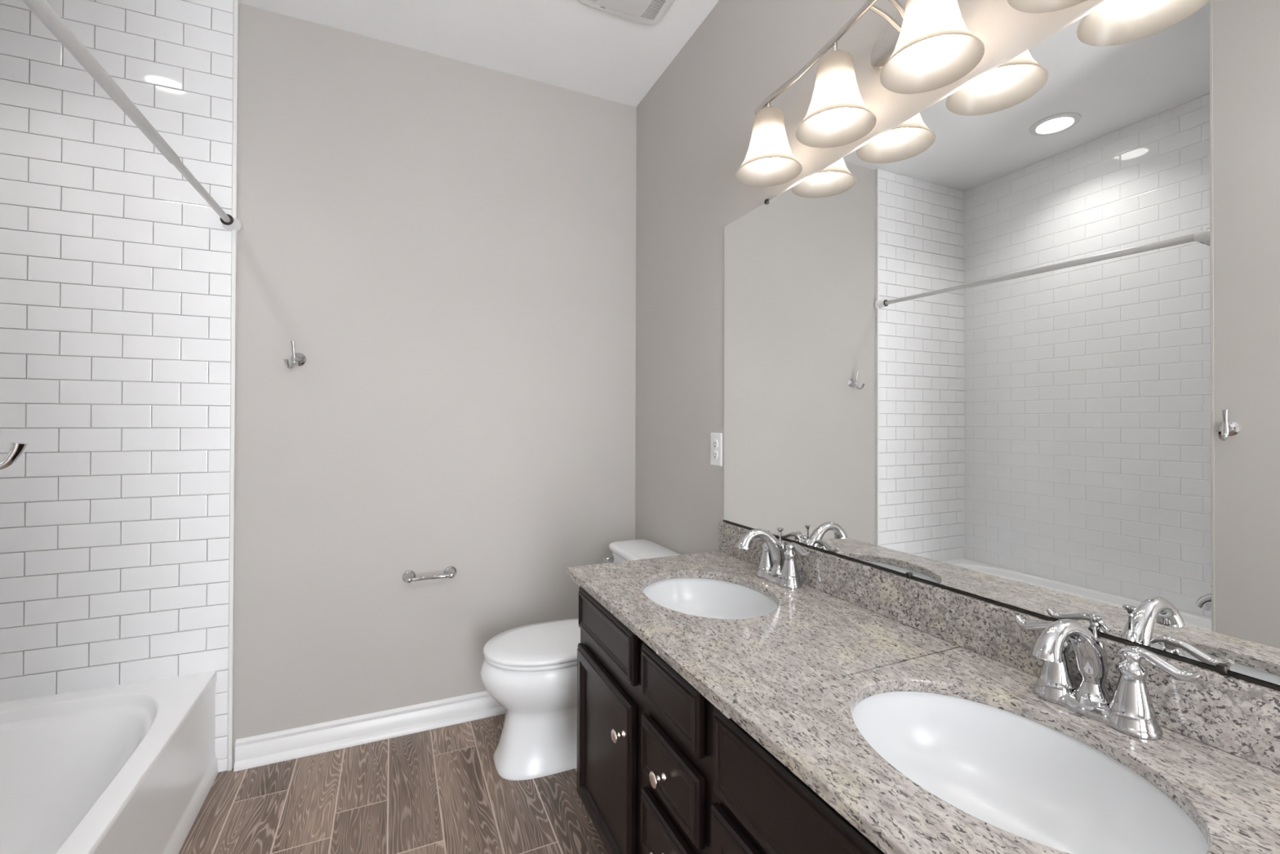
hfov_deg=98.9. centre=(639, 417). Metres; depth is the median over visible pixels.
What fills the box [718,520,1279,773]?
backsplash
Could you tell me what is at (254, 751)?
baseboard
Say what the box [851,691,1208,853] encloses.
sink
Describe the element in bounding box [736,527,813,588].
faucet
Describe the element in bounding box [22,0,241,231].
shower rod
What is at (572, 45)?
ceiling
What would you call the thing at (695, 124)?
wall
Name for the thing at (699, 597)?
sink
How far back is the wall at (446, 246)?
2.04 m
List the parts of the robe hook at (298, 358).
wall plate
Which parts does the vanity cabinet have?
door, knob, knob, drawer, drawer, door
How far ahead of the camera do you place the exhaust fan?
1.97 m
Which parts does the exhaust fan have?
panel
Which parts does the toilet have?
bowl, seat, lid, flush lever, tank, tank lid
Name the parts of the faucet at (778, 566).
lever, spout, handle, plate, lift rod, handle, lever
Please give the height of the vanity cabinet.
0.769 m
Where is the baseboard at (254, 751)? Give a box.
[233,690,506,771]
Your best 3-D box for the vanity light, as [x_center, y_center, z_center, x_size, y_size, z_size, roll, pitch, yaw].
[0.520,-0.800,1.186,0.194,0.232,0.936,0,0,-24]
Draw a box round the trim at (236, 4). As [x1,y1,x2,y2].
[227,0,239,770]
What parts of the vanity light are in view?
light bulb, lamp shade, light bulb, socket post, lamp shade, arm, plate, arm, light bulb, lamp shade, lamp shade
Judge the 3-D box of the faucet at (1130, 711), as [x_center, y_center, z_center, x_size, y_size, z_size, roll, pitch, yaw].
[0.655,0.378,0.829,0.170,0.152,0.245,0,0,-24]
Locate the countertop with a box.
[567,520,1279,853]
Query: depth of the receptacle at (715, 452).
1.95 m
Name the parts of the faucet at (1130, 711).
lever, handle, spout, lift rod, plate, handle, lever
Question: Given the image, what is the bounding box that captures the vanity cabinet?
[576,586,884,853]
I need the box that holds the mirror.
[723,0,1279,691]
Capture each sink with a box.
[643,577,777,618]
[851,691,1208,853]
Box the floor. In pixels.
[178,713,608,853]
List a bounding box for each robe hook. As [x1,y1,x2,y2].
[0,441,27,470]
[283,341,306,368]
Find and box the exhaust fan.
[577,0,675,25]
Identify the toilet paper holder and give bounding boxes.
[402,565,456,582]
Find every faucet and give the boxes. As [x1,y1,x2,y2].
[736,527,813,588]
[1014,613,1203,739]
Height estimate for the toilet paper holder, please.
0.050 m
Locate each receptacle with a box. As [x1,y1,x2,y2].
[712,439,718,448]
[712,449,718,459]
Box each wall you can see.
[0,0,636,772]
[635,0,1111,555]
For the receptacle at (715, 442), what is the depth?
1.95 m
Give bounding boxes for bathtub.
[0,670,218,853]
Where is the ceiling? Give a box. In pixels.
[238,0,719,106]
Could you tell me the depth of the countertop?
0.91 m
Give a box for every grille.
[591,0,599,3]
[640,0,666,20]
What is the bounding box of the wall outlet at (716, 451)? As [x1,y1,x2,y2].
[710,432,722,466]
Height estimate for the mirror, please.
1.040 m
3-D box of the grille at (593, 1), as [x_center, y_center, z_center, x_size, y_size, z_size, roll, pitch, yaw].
[-0.124,-1.477,1.823,0.054,0.008,0.244,0,0,-24]
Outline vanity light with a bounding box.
[735,0,1087,186]
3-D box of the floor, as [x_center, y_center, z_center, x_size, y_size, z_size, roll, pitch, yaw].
[-0.274,1.266,0.301,2.549,0.050,4.186,0,0,-24]
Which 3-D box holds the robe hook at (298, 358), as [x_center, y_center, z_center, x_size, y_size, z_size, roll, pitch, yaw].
[-1.278,-0.230,2.012,0.042,0.104,0.092,0,0,9]
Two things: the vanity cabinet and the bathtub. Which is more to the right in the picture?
the vanity cabinet
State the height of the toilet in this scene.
0.717 m
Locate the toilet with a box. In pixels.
[480,539,680,780]
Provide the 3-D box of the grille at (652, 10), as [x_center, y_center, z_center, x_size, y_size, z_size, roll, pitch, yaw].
[0.077,-1.476,1.914,0.054,0.008,0.244,0,0,-24]

